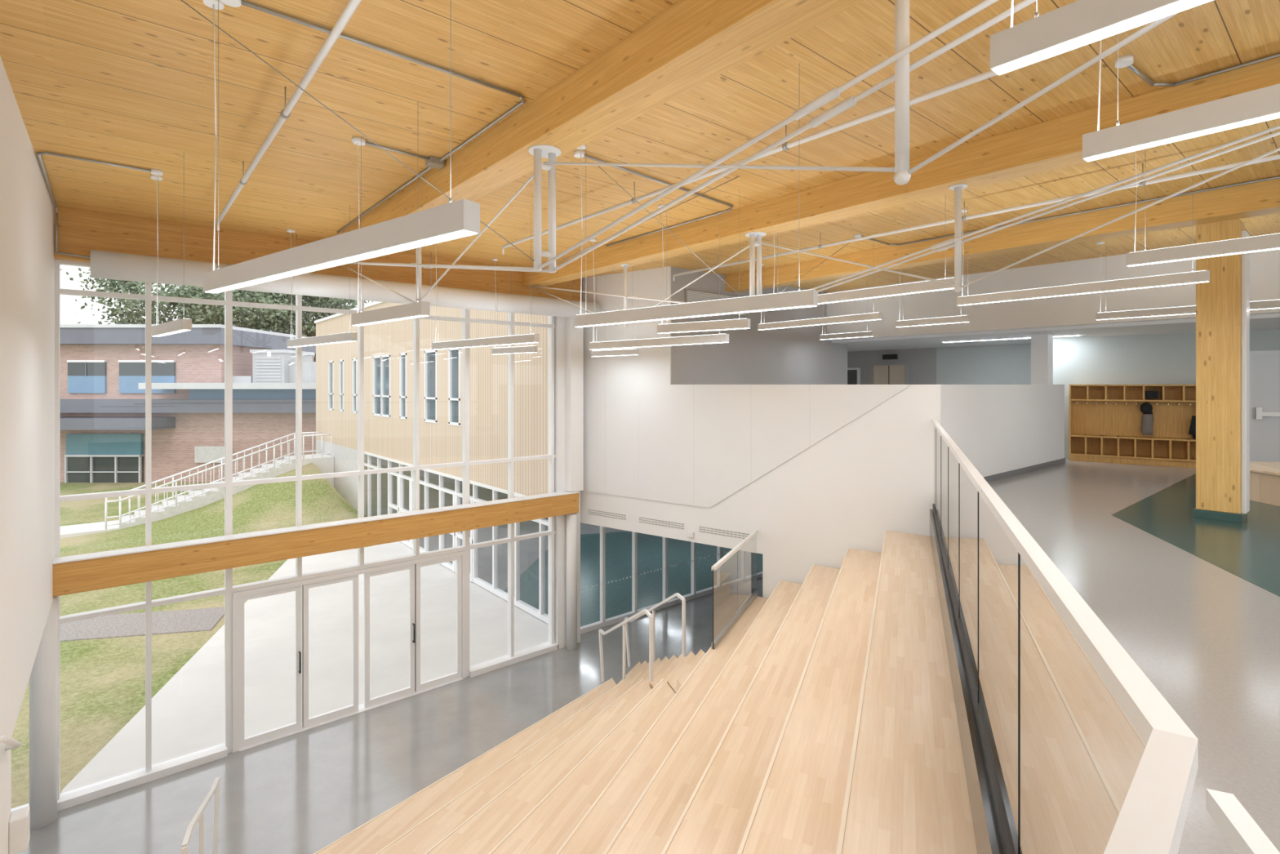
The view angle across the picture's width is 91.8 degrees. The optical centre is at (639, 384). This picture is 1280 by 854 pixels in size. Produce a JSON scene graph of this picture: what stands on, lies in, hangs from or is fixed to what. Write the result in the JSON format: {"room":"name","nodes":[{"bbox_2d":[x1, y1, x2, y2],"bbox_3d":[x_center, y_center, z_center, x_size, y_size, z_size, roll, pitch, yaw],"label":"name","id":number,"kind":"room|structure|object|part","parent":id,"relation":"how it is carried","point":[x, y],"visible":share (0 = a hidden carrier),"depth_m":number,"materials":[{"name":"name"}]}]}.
{"room":"school atrium","nodes":[
{"label":"school atrium","id":0,"kind":"room"},
{"bbox_2d":[0,56,54,853],"bbox_3d":[-2.094,1.565,1.322,0.300,7.530,16.720,0,0,-40],"label":"wall","id":1,"kind":"structure","parent":0,"point":[27,260],"depth_m":5.00,"materials":[{"name":"white paint"}]},
{"bbox_2d":[0,734,21,751],"bbox_3d":[-4.199,2.375,4.112,0.085,0.391,0.738,0,0,-40],"label":"wall handrail","id":2,"kind":"object","parent":1,"relation":"attached to","point":[11,743],"visible":0.92,"depth_m":4.08,"materials":[{"name":"white paint"}]},
{"bbox_2d":[8,805,30,853],"bbox_3d":[-4.559,3.275,4.560,0.100,0.250,0.150,0,0,-40],"label":"box","id":3,"kind":"object","parent":1,"relation":"attached to","point":[20,819],"visible":1,"depth_m":4.51,"materials":[{"name":"white paint"}]},
{"bbox_2d":[238,585,302,748],"bbox_3d":[-5.536,4.205,9.319,0.835,2.225,0.132,0,0,-40],"label":"door","id":4,"kind":"structure","parent":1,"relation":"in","point":[297,725],"depth_m":9.33,"materials":[{"name":"white metal"}]},
{"bbox_2d":[53,490,578,596],"bbox_3d":[-4.280,2.370,10.097,7.780,0.420,0.280,0,0,-40],"label":"timber beam","id":5,"kind":"structure","parent":1,"relation":"attached to","point":[73,574],"depth_m":9.13,"materials":[{"name":"brown wood"}]},
{"bbox_2d":[302,574,358,728],"bbox_3d":[-4.921,4.205,9.884,0.815,2.225,0.060,0,0,-40],"label":"door","id":6,"kind":"structure","parent":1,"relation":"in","point":[306,721],"depth_m":9.80,"materials":[{"name":"white metal"}]},
{"bbox_2d":[232,550,466,752],"bbox_3d":[-4.588,4.176,10.210,3.577,2.308,0.250,0,0,-40],"label":"door frame","id":7,"kind":"structure","parent":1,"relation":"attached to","point":[236,594],"depth_m":9.60,"materials":[{"name":"white metal"}]},
{"bbox_2d":[364,564,414,708],"bbox_3d":[-4.194,4.205,10.449,0.825,2.225,0.132,0,0,-40],"label":"door","id":8,"kind":"structure","parent":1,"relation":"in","point":[368,702],"depth_m":10.43,"materials":[{"name":"white metal"}]},
{"bbox_2d":[414,555,462,692],"bbox_3d":[-3.575,4.205,11.018,0.835,2.225,0.060,0,0,-40],"label":"door","id":9,"kind":"structure","parent":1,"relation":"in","point":[419,686],"depth_m":10.97,"materials":[{"name":"white metal"}]},
{"bbox_2d":[11,259,558,811],"bbox_3d":[-5.614,1.870,9.306,10.200,6.920,0.230,0,0,-40],"label":"window","id":10,"kind":"structure","parent":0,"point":[150,772],"depth_m":9.57,"materials":[{"name":"white metal"}]},
{"bbox_2d":[15,577,762,853],"bbox_3d":[2.214,5.430,5.133,18.000,0.200,17.000,0,0,-40],"label":"floor","id":11,"kind":"structure","parent":0,"point":[302,792],"depth_m":8.69,"materials":[{"name":"concrete"}]},
{"bbox_2d":[29,595,57,828],"bbox_3d":[-7.278,3.965,7.572,0.250,2.730,0.250,0,0,-40],"label":"round column","id":12,"kind":"structure","parent":11,"relation":"on","point":[43,676],"depth_m":7.49,"materials":[{"name":"white paint"}]},
{"bbox_2d":[566,512,577,650],"bbox_3d":[-1.381,3.965,12.538,0.220,2.730,0.220,0,0,-40],"label":"round column","id":13,"kind":"structure","parent":11,"relation":"on","point":[571,518],"depth_m":12.44,"materials":[{"name":"white paint"}]},
{"bbox_2d":[598,608,653,682],"bbox_3d":[-0.286,4.282,10.006,0.052,2.104,2.820,0,0,-19],"label":"stair handrail","id":14,"kind":"object","parent":11,"relation":"on","point":[646,611],"visible":0.94,"depth_m":9.84,"materials":[{"name":"silver metal"}]},
{"bbox_2d":[313,529,977,853],"bbox_3d":[0.228,3.754,5.425,7.292,3.152,10.357,0,0,37],"label":"bleachers","id":15,"kind":"object","parent":11,"relation":"on","point":[824,721],"depth_m":5.49,"materials":[{"name":"brown wood"}]},
{"bbox_2d":[181,776,220,853],"bbox_3d":[-4.389,4.687,6.235,0.048,1.294,1.793,0,0,-26],"label":"stair handrail","id":16,"kind":"object","parent":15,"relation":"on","point":[215,788],"visible":1,"depth_m":6.27,"materials":[{"name":"white metal"}]},
{"bbox_3d":[1.483,3.025,9.468,0.050,1.110,2.378,0,0,25],"label":"small glass guard","id":17,"kind":"part","parent":15,"relation":"part of","materials":[{"name":"clear glass"}]},
{"bbox_2d":[617,648,705,693],"bbox_3d":[0.283,4.543,9.556,0.657,1.575,3.993,0,0,-18],"label":"steps","id":18,"kind":"structure","parent":11,"relation":"on","point":[675,671],"depth_m":9.05,"materials":[{"name":"brown wood"}]},
{"bbox_2d":[624,592,685,666],"bbox_3d":[0.196,4.282,10.648,0.051,2.104,2.750,0,0,-20],"label":"stair handrail","id":19,"kind":"object","parent":18,"relation":"on","point":[677,594],"visible":0.75,"depth_m":10.07,"materials":[{"name":"silver metal"}]},
{"bbox_2d":[366,454,507,516],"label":"window","id":20,"kind":"structure","parent":0,"point":[486,494],"depth_m":25.69,"materials":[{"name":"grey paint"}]},
{"bbox_2d":[404,517,762,634],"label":"window","id":21,"kind":"structure","parent":0,"point":[618,542],"depth_m":18.13,"materials":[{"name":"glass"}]},
{"bbox_2d":[0,0,1279,292],"bbox_3d":[5.838,-2.325,7.661,21.200,0.250,18.200,0,0,-40],"label":"ceiling","id":22,"kind":"structure","parent":0,"point":[126,82],"depth_m":4.99,"materials":[{"name":"brown wood"}]},
{"bbox_2d":[36,151,163,257],"bbox_3d":[-6.038,-1.893,6.997,0.943,0.613,2.443,0,0,-40],"label":"conduit","id":23,"kind":"object","parent":22,"relation":"attached to","point":[154,171],"depth_m":6.32,"materials":[{"name":"grey metal"}]},
{"bbox_2d":[151,174,191,336],"bbox_3d":[-4.678,-1.354,6.194,1.216,1.692,0.099,0,0,40],"label":"linear pendant light","id":24,"kind":"object","parent":22,"relation":"hanging from","point":[184,324],"visible":0.93,"depth_m":6.18,"materials":[{"name":"white metal"}]},
{"bbox_2d":[216,0,361,230],"bbox_3d":[-0.953,-2.050,2.606,0.057,0.300,13.214,0,0,-40],"label":"pipe","id":25,"kind":"object","parent":22,"relation":"hanging from","point":[353,5],"visible":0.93,"depth_m":4.24,"materials":[{"name":"white metal"}]},
{"bbox_2d":[53,206,582,301],"bbox_3d":[-4.336,-1.885,10.350,7.900,0.630,0.380,0,0,-40],"label":"header beam","id":26,"kind":"structure","parent":22,"relation":"attached to","point":[80,232],"depth_m":8.77,"materials":[{"name":"brown wood"}]},
{"bbox_2d":[494,270,497,337],"bbox_3d":[-2.463,-1.403,10.809,0.067,1.153,0.098,0,0,39],"label":"linear pendant light","id":27,"kind":"object","parent":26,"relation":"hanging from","point":[495,270],"depth_m":10.82,"materials":[{"name":"white metal"}]},
{"bbox_2d":[286,204,356,347],"bbox_3d":[-4.232,-1.364,8.204,2.026,1.672,0.099,0,0,40],"label":"linear pendant light","id":28,"kind":"object","parent":22,"relation":"hanging from","point":[349,336],"visible":0.98,"depth_m":8.04,"materials":[{"name":"white metal"}]},
{"bbox_2d":[203,0,479,293],"bbox_3d":[-1.533,-1.364,2.858,2.370,1.672,0.098,0,0,37],"label":"linear pendant light","id":29,"kind":"object","parent":22,"relation":"hanging from","point":[459,219],"visible":0.99,"depth_m":2.61,"materials":[{"name":"white metal"}]},
{"bbox_2d":[90,222,600,317],"bbox_3d":[-3.811,-1.755,10.073,7.646,0.890,0.340,0,0,-40],"label":"duct","id":30,"kind":"object","parent":22,"relation":"hanging from","point":[104,264],"visible":0.75,"depth_m":9.29,"materials":[{"name":"white metal"}]},
{"bbox_2d":[351,136,361,227],"bbox_3d":[-2.461,-1.782,5.500,0.176,0.828,0.099,0,0,41],"label":"linear pendant light","id":31,"kind":"object","parent":22,"relation":"hanging from","point":[355,138],"depth_m":5.51,"materials":[{"name":"white metal"}]},
{"bbox_2d":[220,0,525,233],"bbox_3d":[-3.321,-2.180,6.174,1.993,0.040,5.484,0,0,-40],"label":"conduit","id":32,"kind":"object","parent":22,"relation":"attached to","point":[234,3],"depth_m":4.26,"materials":[{"name":"grey metal"}]},
{"bbox_2d":[351,260,430,325],"bbox_3d":[-2.042,-0.794,5.131,1.325,0.564,0.099,0,0,41],"label":"linear pendant light","id":33,"kind":"object","parent":22,"relation":"hanging from","point":[412,310],"depth_m":5.09,"materials":[{"name":"white metal"}]},
{"bbox_2d":[353,137,429,159],"bbox_3d":[-2.269,-2.180,5.817,0.802,0.040,0.162,0,0,-40],"label":"conduit","id":34,"kind":"object","parent":22,"relation":"attached to","point":[363,141],"depth_m":5.72,"materials":[{"name":"grey metal"}]},
{"bbox_2d":[425,155,444,168],"bbox_3d":[-2.000,-2.165,6.055,0.140,0.070,0.140,0,0,-40],"label":"junction box","id":35,"kind":"object","parent":22,"relation":"attached to","point":[433,162],"visible":0.91,"depth_m":6.01,"materials":[{"name":"grey metal"}]},
{"bbox_2d":[431,262,538,349],"bbox_3d":[-2.209,-1.364,8.619,2.456,1.672,0.099,0,0,41],"label":"linear pendant light","id":36,"kind":"object","parent":22,"relation":"hanging from","point":[529,338],"visible":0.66,"depth_m":8.46,"materials":[{"name":"white metal"}]},
{"bbox_2d":[491,342,537,354],"bbox_3d":[-2.099,-0.600,10.518,1.179,0.155,0.098,0,0,39],"label":"linear pendant light","id":37,"kind":"object","parent":22,"relation":"hanging from","point":[519,349],"depth_m":10.48,"materials":[{"name":"white metal"}]},
{"bbox_2d":[530,271,531,332],"bbox_3d":[-1.762,-1.356,10.249,0.005,0.980,0.098,0,0,39],"label":"linear pendant light","id":38,"kind":"object","parent":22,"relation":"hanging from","point":[531,272],"depth_m":10.27,"materials":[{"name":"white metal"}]},
{"bbox_2d":[336,0,864,266],"bbox_3d":[0.878,-2.040,3.040,0.340,0.320,17.520,0,0,-40],"label":"roof beam","id":39,"kind":"structure","parent":22,"relation":"attached to","point":[690,43],"depth_m":4.04,"materials":[{"name":"brown wood"}]},
{"bbox_2d":[591,284,639,356],"bbox_3d":[-0.471,-1.364,11.437,1.119,1.672,0.098,0,0,39],"label":"linear pendant light","id":40,"kind":"object","parent":22,"relation":"hanging from","point":[633,351],"visible":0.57,"depth_m":11.40,"materials":[{"name":"white metal"}]},
{"bbox_2d":[573,150,733,246],"bbox_3d":[-0.550,-2.180,7.782,2.603,0.040,2.994,0,0,-40],"label":"conduit","id":41,"kind":"object","parent":22,"relation":"attached to","point":[576,153],"depth_m":7.15,"materials":[{"name":"grey metal"}]},
{"bbox_2d":[589,238,728,349],"bbox_3d":[0.182,-1.364,8.613,2.467,1.672,0.099,0,0,41],"label":"linear pendant light","id":42,"kind":"object","parent":22,"relation":"hanging from","point":[717,338],"visible":0.92,"depth_m":8.54,"materials":[{"name":"white metal"}]},
{"bbox_2d":[180,0,1177,302],"bbox_3d":[-0.801,-1.539,5.042,4.475,1.330,11.099,0,0,-19],"label":"truss","id":43,"kind":"object","parent":22,"relation":"attached to","point":[902,175],"visible":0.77,"depth_m":3.07,"materials":[{"name":"white metal"}]},
{"bbox_2d":[573,143,817,327],"bbox_3d":[0.304,-1.364,4.951,2.347,1.672,0.099,0,0,41],"label":"linear pendant light","id":44,"kind":"object","parent":22,"relation":"hanging from","point":[806,298],"visible":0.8,"depth_m":4.76,"materials":[{"name":"white metal"}]},
{"bbox_2d":[657,204,750,333],"bbox_3d":[0.720,-1.414,7.285,1.218,1.572,0.099,0,0,36],"label":"linear pendant light","id":45,"kind":"object","parent":22,"relation":"hanging from","point":[743,323],"visible":0.84,"depth_m":7.26,"materials":[{"name":"white metal"}]},
{"bbox_2d":[502,70,1007,253],"bbox_3d":[1.932,-2.050,4.381,0.057,0.300,12.214,0,0,-40],"label":"pipe","id":46,"kind":"object","parent":22,"relation":"hanging from","point":[989,73],"visible":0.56,"depth_m":5.02,"materials":[{"name":"white metal"}]},
{"bbox_2d":[757,263,881,329],"bbox_3d":[2.936,-1.599,10.447,0.100,1.202,2.400,0,0,-39],"label":"linear pendant light","id":47,"kind":"object","parent":22,"relation":"hanging from","point":[872,316],"visible":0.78,"depth_m":10.31,"materials":[{"name":"white metal"}]},
{"bbox_2d":[819,286,873,339],"bbox_3d":[4.429,-1.599,13.371,0.100,1.202,1.250,0,0,-40],"label":"linear pendant light","id":48,"kind":"object","parent":22,"relation":"hanging from","point":[864,334],"visible":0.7,"depth_m":13.34,"materials":[{"name":"white metal"}]},
{"bbox_2d":[773,236,954,304],"bbox_3d":[2.510,-1.599,7.343,0.100,1.202,2.400,0,0,-40],"label":"linear pendant light","id":49,"kind":"object","parent":22,"relation":"hanging from","point":[926,286],"visible":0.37,"depth_m":6.99,"materials":[{"name":"white metal"}]},
{"bbox_2d":[523,57,1279,288],"bbox_3d":[3.532,-2.040,5.275,0.340,0.320,17.520,0,0,-40],"label":"roof beam","id":50,"kind":"structure","parent":22,"relation":"attached to","point":[1054,144],"depth_m":5.98,"materials":[{"name":"brown wood"}]},
{"bbox_2d":[529,124,1279,328],"bbox_3d":[1.413,-1.539,7.792,4.408,1.330,9.884,0,0,-17],"label":"truss","id":51,"kind":"object","parent":22,"relation":"attached to","point":[957,242],"visible":0.9,"depth_m":5.86,"materials":[{"name":"white metal"}]},
{"bbox_2d":[895,268,969,327],"bbox_3d":[4.863,-1.599,10.370,0.100,1.202,1.200,0,0,-40],"label":"linear pendant light","id":52,"kind":"object","parent":22,"relation":"hanging from","point":[964,318],"visible":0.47,"depth_m":10.35,"materials":[{"name":"white metal"}]},
{"bbox_2d":[672,154,1279,280],"bbox_3d":[4.577,-2.050,6.674,0.057,0.300,12.314,0,0,-40],"label":"pipe","id":53,"kind":"object","parent":22,"relation":"hanging from","point":[1276,157],"visible":0.88,"depth_m":7.11,"materials":[{"name":"white metal"}]},
{"bbox_2d":[724,177,1279,293],"bbox_3d":[6.187,-2.040,7.511,0.340,0.320,17.520,0,0,-40],"label":"roof beam","id":54,"kind":"structure","parent":22,"relation":"attached to","point":[1263,197],"depth_m":8.11,"materials":[{"name":"brown wood"}]},
{"bbox_2d":[854,175,1279,245],"bbox_3d":[5.143,-2.180,7.564,1.113,0.040,4.954,0,0,-40],"label":"conduit","id":55,"kind":"object","parent":22,"relation":"attached to","point":[857,235],"depth_m":7.69,"materials":[{"name":"grey metal"}]},
{"bbox_2d":[956,208,1209,306],"bbox_3d":[4.775,-1.599,6.943,0.100,1.202,2.370,0,0,-39],"label":"linear pendant light","id":56,"kind":"object","parent":22,"relation":"hanging from","point":[1197,277],"visible":0.87,"depth_m":6.75,"materials":[{"name":"white metal"}]},
{"bbox_2d":[990,0,1214,75],"bbox_3d":[1.922,-1.599,1.056,0.100,1.202,2.440,0,0,-40],"label":"linear pendant light","id":57,"kind":"object","parent":22,"relation":"hanging from","point":[1078,24],"visible":1,"depth_m":1.81,"materials":[{"name":"white metal"}]},
{"bbox_2d":[1082,34,1279,161],"bbox_3d":[2.769,-1.599,1.835,0.100,1.202,2.440,0,0,-40],"label":"linear pendant light","id":58,"kind":"object","parent":22,"relation":"hanging from","point":[1262,104],"visible":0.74,"depth_m":2.49,"materials":[{"name":"white metal"}]},
{"bbox_2d":[1115,53,1279,86],"bbox_3d":[4.176,-2.180,3.612,0.743,0.040,2.154,0,0,-40],"label":"conduit","id":59,"kind":"object","parent":22,"relation":"attached to","point":[1126,60],"depth_m":4.28,"materials":[{"name":"grey metal"}]},
{"bbox_2d":[1126,151,1279,266],"bbox_3d":[4.911,-1.599,4.306,0.100,1.202,2.460,0,0,-40],"label":"linear pendant light","id":60,"kind":"object","parent":22,"relation":"hanging from","point":[1269,242],"visible":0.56,"depth_m":4.86,"materials":[{"name":"white metal"}]},
{"bbox_2d":[582,266,911,507],"bbox_3d":[1.332,0.000,11.027,1.628,4.400,6.347,0,0,-40],"label":"wall","id":61,"kind":"structure","parent":0,"point":[646,436],"depth_m":11.54,"materials":[{"name":"white paint"}]},
{"bbox_2d":[671,266,847,384],"bbox_3d":[2.823,-0.315,13.575,5.993,3.770,0.150,0,0,-40],"label":"wall","id":62,"kind":"structure","parent":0,"point":[797,355],"depth_m":13.21,"materials":[{"name":"white paint"}]},
{"bbox_2d":[580,384,939,598],"bbox_3d":[1.482,1.565,11.031,7.086,7.530,0.150,0,0,36],"label":"wall","id":63,"kind":"structure","parent":0,"point":[873,474],"depth_m":9.85,"materials":[{"name":"white paint"}]},
{"bbox_2d":[554,315,583,648],"bbox_3d":[-1.480,1.880,12.710,0.550,6.900,0.550,0,0,-40],"label":"column","id":64,"kind":"structure","parent":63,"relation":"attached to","point":[568,339],"depth_m":12.54,"materials":[{"name":"white paint"}]},
{"bbox_2d":[588,509,626,519],"bbox_3d":[-0.671,2.613,12.483,0.966,0.094,0.006,0,0,36],"label":"air vent","id":65,"kind":"object","parent":63,"relation":"in","point":[588,509],"visible":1,"depth_m":12.47,"materials":[{"name":"white metal"}]},
{"bbox_2d":[639,516,684,528],"bbox_3d":[0.396,2.613,11.716,1.017,0.094,0.006,0,0,36],"label":"air vent","id":66,"kind":"object","parent":63,"relation":"in","point":[639,517],"visible":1,"depth_m":11.70,"materials":[{"name":"white metal"}]},
{"bbox_2d":[687,531,693,537],"bbox_3d":[0.922,2.730,11.304,0.124,0.100,0.060,0,0,36],"label":"wall sensor","id":67,"kind":"object","parent":63,"relation":"attached to","point":[690,534],"visible":1,"depth_m":11.28,"materials":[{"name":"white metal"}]},
{"bbox_2d":[698,526,749,538],"bbox_3d":[1.505,2.613,10.918,1.068,0.094,0.006,0,0,36],"label":"air vent","id":68,"kind":"object","parent":63,"relation":"in","point":[699,526],"visible":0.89,"depth_m":10.95,"materials":[{"name":"white metal"}]},
{"bbox_2d":[847,343,1031,384],"bbox_3d":[7.064,0.255,15.753,3.300,2.630,11.000,0,0,-40],"label":"wall","id":69,"kind":"structure","parent":0,"point":[998,364],"depth_m":16.36,"materials":[{"name":"grey paint"}]},
{"bbox_2d":[847,367,860,384],"bbox_3d":[6.250,0.535,18.892,0.100,2.070,0.950,0,0,-40],"label":"door","id":70,"kind":"structure","parent":69,"relation":"in","point":[853,374],"depth_m":18.62,"materials":[{"name":"white metal"}]},
{"bbox_2d":[870,354,910,384],"bbox_3d":[7.155,0.355,17.817,0.100,2.430,1.200,0,0,-40],"label":"elevator door","id":71,"kind":"structure","parent":69,"relation":"in","point":[891,373],"depth_m":17.77,"materials":[{"name":"grey paint"}]},
{"bbox_2d":[939,384,1064,476],"bbox_3d":[6.355,0.785,10.718,5.470,1.570,0.150,0,0,-40],"label":"wall","id":72,"kind":"structure","parent":0,"point":[999,428],"depth_m":10.45,"materials":[{"name":"white paint"}]},
{"bbox_2d":[982,457,1065,482],"bbox_3d":[6.435,1.520,10.678,5.400,0.100,0.015,0,0,-40],"label":"baseboard","id":73,"kind":"structure","parent":72,"relation":"attached to","point":[1033,468],"depth_m":10.94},
{"bbox_2d":[826,248,1279,351],"bbox_3d":[11.142,-1.600,11.997,6.500,1.200,18.000,0,0,-40],"label":"wall","id":74,"kind":"structure","parent":0,"point":[1073,314],"depth_m":11.55,"materials":[{"name":"white paint"}]},
{"bbox_2d":[684,288,743,302],"bbox_3d":[1.485,-1.691,12.324,1.671,0.252,0.040,0,0,-40],"label":"air vent","id":75,"kind":"object","parent":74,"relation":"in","point":[692,295],"depth_m":12.08,"materials":[{"name":"white metal"}]},
{"bbox_2d":[728,312,746,316],"bbox_3d":[2.001,-1.450,12.758,0.531,0.072,0.040,0,0,-40],"label":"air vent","id":76,"kind":"object","parent":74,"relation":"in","point":[744,314],"depth_m":12.82,"materials":[{"name":"white metal"}]},
{"bbox_2d":[985,337,1030,340],"bbox_3d":[8.034,-0.994,13.573,0.218,0.008,0.808,0,0,-40],"label":"recessed light","id":77,"kind":"object","parent":74,"relation":"in","point":[1007,339],"depth_m":13.58,"materials":[{"name":"white plastic"}]},
{"bbox_2d":[1053,335,1079,337],"bbox_3d":[8.733,-0.994,12.740,0.216,0.008,0.405,0,0,-40],"label":"recessed light","id":78,"kind":"object","parent":74,"relation":"in","point":[1064,335],"depth_m":12.73,"materials":[{"name":"white plastic"}]},
{"bbox_2d":[1095,305,1195,319],"bbox_3d":[7.446,-1.060,9.167,0.100,0.137,1.157,0,0,-40],"label":"linear pendant light","id":79,"kind":"object","parent":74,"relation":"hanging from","point":[1184,309],"depth_m":9.12,"materials":[{"name":"white metal"}]},
{"bbox_2d":[1249,350,1279,462],"bbox_3d":[11.720,0.475,11.173,1.120,2.190,0.115,0,0,36],"label":"door","id":80,"kind":"structure","parent":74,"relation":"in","point":[1264,366],"depth_m":11.38,"materials":[{"name":"white metal"}]},
{"bbox_2d":[1249,299,1279,310],"bbox_3d":[8.260,-1.048,8.200,0.100,0.113,0.273,0,0,-40],"label":"linear pendant light","id":81,"kind":"object","parent":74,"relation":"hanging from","point":[1266,304],"depth_m":8.18,"materials":[{"name":"white metal"}]},
{"bbox_2d":[987,458,1279,853],"bbox_3d":[5.464,1.718,6.412,23.380,0.303,18.770,0,0,-40],"label":"floor","id":82,"kind":"structure","parent":0,"point":[1206,637],"depth_m":4.64,"materials":[{"name":"grey stone"}]},
{"bbox_2d":[1031,333,1053,384],"bbox_3d":[8.098,0.285,12.506,0.300,2.570,0.300,0,0,-40],"label":"pilaster","id":83,"kind":"object","parent":82,"relation":"on","point":[1042,345],"visible":0.36,"depth_m":12.40,"materials":[{"name":"white paint"}]},
{"bbox_2d":[1069,384,1195,467],"bbox_3d":[9.939,0.785,12.259,2.400,1.570,0.420,0,0,36],"label":"cubby unit","id":84,"kind":"object","parent":82,"relation":"on","point":[1105,420],"visible":0.79,"depth_m":12.45,"materials":[{"name":"brown wood"}]},
{"bbox_2d":[1140,402,1153,435],"bbox_3d":[10.004,0.675,12.259,0.192,0.649,0.203,0,0,-40],"label":"jacket","id":85,"kind":"object","parent":84,"relation":"in","point":[1146,408],"visible":1,"depth_m":12.23,"materials":[{"name":"fabric"}]},
{"bbox_2d":[1188,415,1195,438],"bbox_3d":[10.684,0.700,11.754,0.469,0.660,0.255,0,0,36],"label":"jacket","id":86,"kind":"object","parent":84,"relation":"in","point":[1192,431],"visible":0.13,"depth_m":11.77,"materials":[{"name":"grey fabric"}]},
{"bbox_2d":[1193,218,1249,523],"bbox_3d":[6.845,-0.155,7.303,0.420,3.450,0.445,0,0,-40],"label":"column","id":87,"kind":"structure","parent":82,"relation":"on","point":[1223,302],"depth_m":7.15,"materials":[{"name":"brown wood"}]},
{"bbox_2d":[1249,461,1279,506],"bbox_3d":[9.145,1.350,8.158,1.885,0.440,1.885,0,0,-40],"label":"bench","id":88,"kind":"object","parent":82,"relation":"on","point":[1264,476],"visible":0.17,"depth_m":8.23,"materials":[{"name":"brown wood"}]},
{"bbox_3d":[1.730,1.872,3.055,11.616,0.616,5.838,0,0,-40],"label":"trim","id":89,"kind":"structure","parent":82,"relation":"attached to","visible":0},
{"bbox_2d":[929,418,1279,853],"bbox_3d":[1.978,1.339,4.037,0.414,1.678,10.980,0,0,23],"label":"guard","id":90,"kind":"object","parent":89,"relation":"attached to","point":[1068,745],"visible":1,"depth_m":1.76,"materials":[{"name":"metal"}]},
{"bbox_2d":[1053,329,1279,458],"bbox_3d":[12.138,0.255,11.035,2.252,2.630,8.375,0,0,-40],"label":"wall","id":91,"kind":"structure","parent":0,"point":[1151,358],"depth_m":12.55,"materials":[{"name":"white paint"}]},
{"label":"outside","id":92,"kind":"structure","parent":0,"visible":0},
{"bbox_2d":[11,462,373,808],"bbox_3d":[-32.850,4.370,39.011,90.000,2.039,80.000,0,0,-40],"label":"lawn","id":93,"kind":"structure","parent":92,"point":[103,680],"depth_m":15.49,"materials":[{"name":"green plant"}]},
{"bbox_2d":[60,606,224,641],"bbox_3d":[-12.852,5.388,13.620,6.747,0.045,1.473,0,0,-12],"label":"walkway","id":94,"kind":"structure","parent":93,"relation":"on","point":[127,624],"depth_m":13.85,"materials":[{"name":"grey concrete"}]},
{"bbox_2d":[60,324,315,482],"bbox_3d":[-29.242,2.162,38.599,30.122,10.826,12.000,0,0,0],"label":"school building","id":95,"kind":"structure","parent":93,"relation":"on","point":[103,366],"depth_m":34.20,"materials":[{"name":"brick"}]},
{"bbox_2d":[60,267,315,333],"bbox_3d":[-38.411,-3.978,55.565,18.932,15.957,19.680,0,0,31],"label":"leafy tree","id":96,"kind":"object","parent":93,"relation":"on","point":[199,313],"visible":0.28,"depth_m":52.15,"materials":[{"name":"green plant"}]},
{"bbox_2d":[60,453,333,538],"bbox_3d":[-19.130,4.315,23.797,13.236,2.230,1.844,0,0,-40],"label":"stair","id":97,"kind":"structure","parent":93,"relation":"on","point":[326,464],"depth_m":24.45,"materials":[{"name":"concrete"}]},
{"bbox_2d":[104,431,331,529],"bbox_3d":[-17.038,3.707,25.571,7.578,3.085,1.786,0,0,-40],"label":"stair railing","id":98,"kind":"object","parent":97,"relation":"on","point":[222,464],"depth_m":25.32,"materials":[{"name":"white metal"}]},
{"bbox_2d":[232,291,373,361],"bbox_3d":[-31.575,-4.712,61.286,16.176,17.424,17.305,0,0,-33],"label":"leafy tree","id":99,"kind":"object","parent":93,"relation":"on","point":[315,301],"visible":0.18,"depth_m":57.65,"materials":[{"name":"green plant"}]},
{"bbox_2d":[60,541,547,793],"bbox_3d":[-7.849,5.390,14.569,7.960,0.080,10.600,0,0,-40],"label":"paving","id":100,"kind":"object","parent":93,"relation":"on","point":[188,711],"visible":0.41,"depth_m":12.38,"materials":[{"name":"concrete"}]},
{"bbox_2d":[314,301,547,623],"bbox_3d":[-4.506,1.130,24.967,10.730,8.400,22.100,0,0,-40],"label":"building wing","id":101,"kind":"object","parent":93,"relation":"on","point":[388,345],"visible":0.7,"depth_m":18.50,"materials":[{"name":"beige metal"}]}
]}

